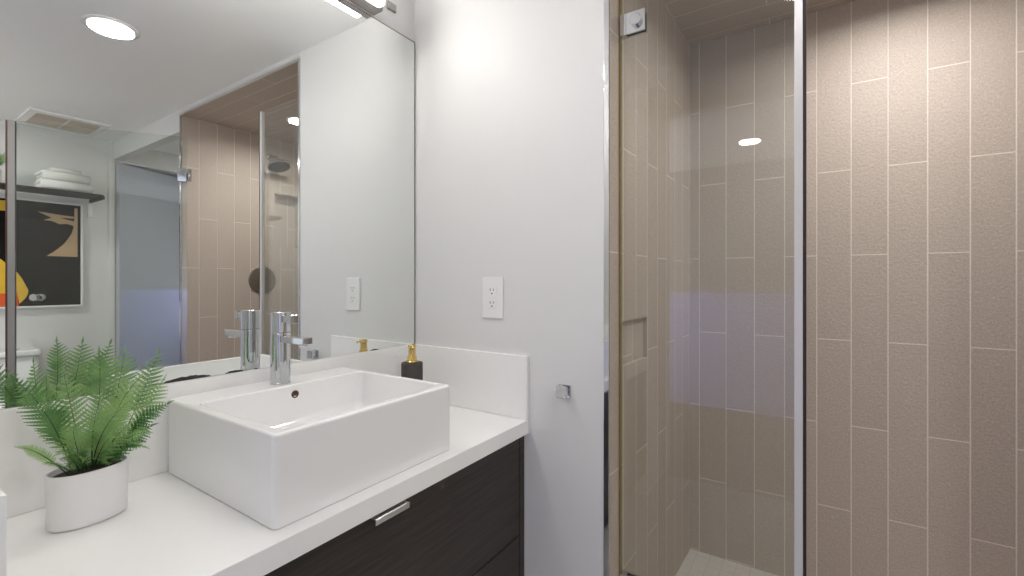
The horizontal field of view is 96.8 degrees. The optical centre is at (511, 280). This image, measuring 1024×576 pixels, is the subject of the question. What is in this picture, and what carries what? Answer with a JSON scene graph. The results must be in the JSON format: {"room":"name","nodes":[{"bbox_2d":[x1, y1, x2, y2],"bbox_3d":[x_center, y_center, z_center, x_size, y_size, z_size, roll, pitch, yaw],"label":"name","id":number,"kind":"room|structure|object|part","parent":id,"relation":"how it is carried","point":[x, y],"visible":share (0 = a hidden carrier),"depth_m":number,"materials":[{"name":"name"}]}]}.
{"room":"bathroom","nodes":[
{"label":"bathroom","id":0,"kind":"room"},
{"bbox_2d":[0,0,414,517],"bbox_3d":[-0.763,0.055,1.132,0.100,2.180,1.530,0,0,33],"label":"wall","id":1,"kind":"structure","parent":0,"point":[402,21],"depth_m":1.60,"materials":[{"name":"white paint"}]},
{"bbox_2d":[0,345,408,517],"bbox_3d":[-0.651,0.327,1.199,0.012,0.194,1.066,0,0,33],"label":"backsplash","id":2,"kind":"structure","parent":1,"relation":"attached to","point":[22,479],"depth_m":0.97,"materials":[{"name":"white stone"}]},
{"bbox_2d":[0,0,414,408],"bbox_3d":[-0.653,-0.320,1.202,0.005,1.098,1.086,0,0,33],"label":"wall mirror","id":3,"kind":"object","parent":1,"relation":"attached to","point":[176,176],"visible":0.93,"depth_m":1.07,"materials":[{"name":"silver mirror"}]},
{"bbox_2d":[349,0,385,14],"bbox_3d":[-0.662,-0.904,1.127,0.074,0.052,0.855,0,0,33],"label":"vanity light","id":4,"kind":"object","parent":1,"relation":"attached to","point":[374,7],"visible":1,"depth_m":1.45,"materials":[{"name":"white plastic"}]},
{"bbox_2d":[369,0,383,5],"bbox_3d":[-0.647,-0.904,1.107,0.028,0.048,0.833,0,0,33],"label":"diffuser","id":5,"kind":"object","parent":4,"relation":"attached to","point":[371,2],"depth_m":1.44,"materials":[{"name":"white plastic"}]},
{"bbox_2d":[387,0,395,12],"bbox_3d":[-0.414,-0.944,1.564,0.008,0.027,0.036,0,0,33],"label":"wall plate","id":6,"kind":"object","parent":1,"relation":"attached to","point":[390,5],"visible":1,"depth_m":1.56,"materials":[{"name":"grey plastic"}]},
{"bbox_2d":[415,0,603,575],"bbox_3d":[-0.034,0.055,1.483,0.732,2.180,0.060,0,0,33],"label":"wall","id":7,"kind":"structure","parent":0,"point":[509,94],"depth_m":1.39,"materials":[{"name":"white paint"}]},
{"bbox_2d":[482,277,503,318],"bbox_3d":[-0.063,0.053,1.461,0.082,0.132,0.009,0,0,33],"label":"power outlet","id":8,"kind":"object","parent":7,"relation":"attached to","point":[492,287],"visible":1,"depth_m":1.46,"materials":[{"name":"white plastic"}]},
{"bbox_2d":[488,287,496,308],"bbox_3d":[-0.064,0.053,1.459,0.035,0.070,0.003,0,0,33],"label":"socket","id":9,"kind":"object","parent":8,"relation":"attached to","point":[492,291],"depth_m":1.46,"materials":[{"name":"white plastic"}]},
{"bbox_2d":[556,384,570,398],"bbox_3d":[0.146,0.320,1.310,0.037,0.037,0.032,0,0,33],"label":"robe hook","id":10,"kind":"object","parent":7,"relation":"attached to","point":[563,391],"visible":1,"depth_m":1.30,"materials":[{"name":"silver metal"}]},
{"bbox_3d":[0.142,0.319,1.300,0.033,0.033,0.011,0,0,33],"label":"knob","id":11,"kind":"part","parent":10,"relation":"part of","materials":[{"name":"silver metal"}]},
{"bbox_2d":[604,0,609,575],"bbox_3d":[0.261,0.070,1.253,0.016,2.150,0.008,0,0,33],"label":"trim","id":12,"kind":"structure","parent":7,"relation":"attached to","point":[606,2],"depth_m":1.25,"materials":[{"name":"silver metal"}]},
{"bbox_2d":[619,0,805,575],"bbox_3d":[0.493,0.081,1.175,0.450,1.921,0.037,0,0,33],"label":"shower door","id":13,"kind":"structure","parent":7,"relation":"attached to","point":[634,23],"depth_m":1.06,"materials":[{"name":"glass"}]},
{"bbox_2d":[610,0,690,575],"bbox_3d":[0.509,0.060,1.597,0.014,2.169,0.846,0,0,36],"label":"wall","id":14,"kind":"structure","parent":0,"point":[656,63],"depth_m":1.52,"materials":[{"name":"beige tile"}]},
{"bbox_2d":[676,549,777,575],"bbox_3d":[1.049,1.143,1.313,1.233,0.004,0.726,0,0,33],"label":"floor","id":15,"kind":"structure","parent":0,"point":[696,563],"depth_m":1.81,"materials":[{"name":"tile"}]},
{"bbox_2d":[662,0,855,44],"bbox_3d":[1.015,-1.020,1.263,1.235,0.031,0.845,0,0,33],"label":"ceiling","id":16,"kind":"structure","parent":0,"point":[700,21],"depth_m":1.70,"materials":[{"name":"beige tile"}]},
{"bbox_2d":[691,0,1023,575],"bbox_3d":[1.315,0.055,1.632,1.359,2.180,0.100,0,0,33],"label":"wall","id":17,"kind":"structure","parent":0,"point":[915,108],"depth_m":1.61,"materials":[{"name":"beige tile"}]},
{"bbox_3d":[1.284,1.185,0.292,4.443,0.080,2.380,0,0,33],"label":"floor","id":18,"kind":"structure","parent":0,"visible":0},
{"bbox_2d":[264,436,523,575],"bbox_3d":[-0.445,0.806,1.064,0.482,0.678,1.090,0,0,33],"label":"vanity cabinet","id":19,"kind":"object","parent":18,"relation":"on","point":[469,522],"visible":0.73,"depth_m":1.10,"materials":[{"name":"brown wood"}]},
{"bbox_2d":[7,405,528,575],"bbox_3d":[-0.448,0.445,1.066,0.478,0.042,1.091,0,0,33],"label":"countertop","id":20,"kind":"structure","parent":19,"relation":"on","point":[168,526],"depth_m":0.78,"materials":[{"name":"white stone"}]},
{"bbox_2d":[0,488,6,575],"bbox_3d":[-0.750,0.327,0.618,0.488,0.194,0.012,0,0,33],"label":"side splash","id":21,"kind":"object","parent":20,"relation":"on","point":[3,497],"visible":1,"depth_m":0.49,"materials":[{"name":"white stone"}]},
{"bbox_2d":[10,345,173,532],"bbox_3d":[-0.741,0.270,0.815,0.211,0.307,0.120,0,0,-44],"label":"potted fern","id":22,"kind":"object","parent":20,"relation":"on","point":[83,492],"visible":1,"depth_m":0.80,"materials":[{"name":"green plant"}]},
{"bbox_2d":[44,454,128,532],"bbox_3d":[-0.756,0.377,0.812,0.080,0.094,0.112,0,0,33],"label":"pot","id":23,"kind":"object","parent":22,"relation":"on","point":[79,495],"depth_m":0.78,"materials":[{"name":"white ceramic"}]},
{"bbox_2d":[168,367,449,529],"bbox_3d":[-0.459,0.342,1.076,0.436,0.163,0.452,0,0,33],"label":"vessel sink","id":24,"kind":"object","parent":20,"relation":"on","point":[278,456],"visible":1,"depth_m":0.93,"materials":[{"name":"white ceramic"}]},
{"bbox_2d":[269,311,311,384],"bbox_3d":[-0.552,0.170,1.134,0.143,0.182,0.050,0,0,33],"label":"faucet","id":25,"kind":"object","parent":24,"relation":"on","point":[281,339],"visible":1,"depth_m":1.14,"materials":[{"name":"silver metal"}]},
{"bbox_3d":[-0.557,0.095,1.137,0.044,0.022,0.022,0,0,33],"label":"lever","id":26,"kind":"part","parent":25,"relation":"part of","materials":[{"name":"silver metal"}]},
{"bbox_3d":[-0.535,0.145,1.123,0.103,0.016,0.026,0,0,33],"label":"spout","id":27,"kind":"part","parent":25,"relation":"part of","materials":[{"name":"silver metal"}]},
{"bbox_2d":[401,344,422,379],"bbox_3d":[-0.325,0.315,1.478,0.069,0.216,0.069,0,0,33],"label":"soap dispenser","id":28,"kind":"object","parent":20,"relation":"on","point":[412,368],"visible":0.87,"depth_m":1.46,"materials":[{"name":"grey stone"}]},
{"bbox_2d":[401,361,422,379],"bbox_3d":[-0.325,0.344,1.478,0.069,0.160,0.069,0,0,33],"label":"bottle","id":29,"kind":"object","parent":28,"relation":"on","point":[409,369],"depth_m":1.45,"materials":[{"name":"grey glass"}]},
{"bbox_2d":[415,344,528,419],"bbox_3d":[-0.155,0.327,1.519,0.488,0.194,0.012,0,0,33],"label":"side splash","id":30,"kind":"object","parent":20,"relation":"on","point":[489,382],"visible":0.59,"depth_m":1.48,"materials":[{"name":"white stone"}]},
{"bbox_3d":[-0.259,0.477,0.943,0.039,0.012,0.090,0,0,33],"label":"handle","id":31,"kind":"part","parent":19,"relation":"part of","materials":[{"name":"metal"}]},
{"bbox_3d":[-0.279,0.896,0.939,0.024,0.248,1.059,0,0,33],"label":"drawer","id":32,"kind":"part","parent":19,"relation":"part of","materials":[{"name":"brown wood"}]}
]}

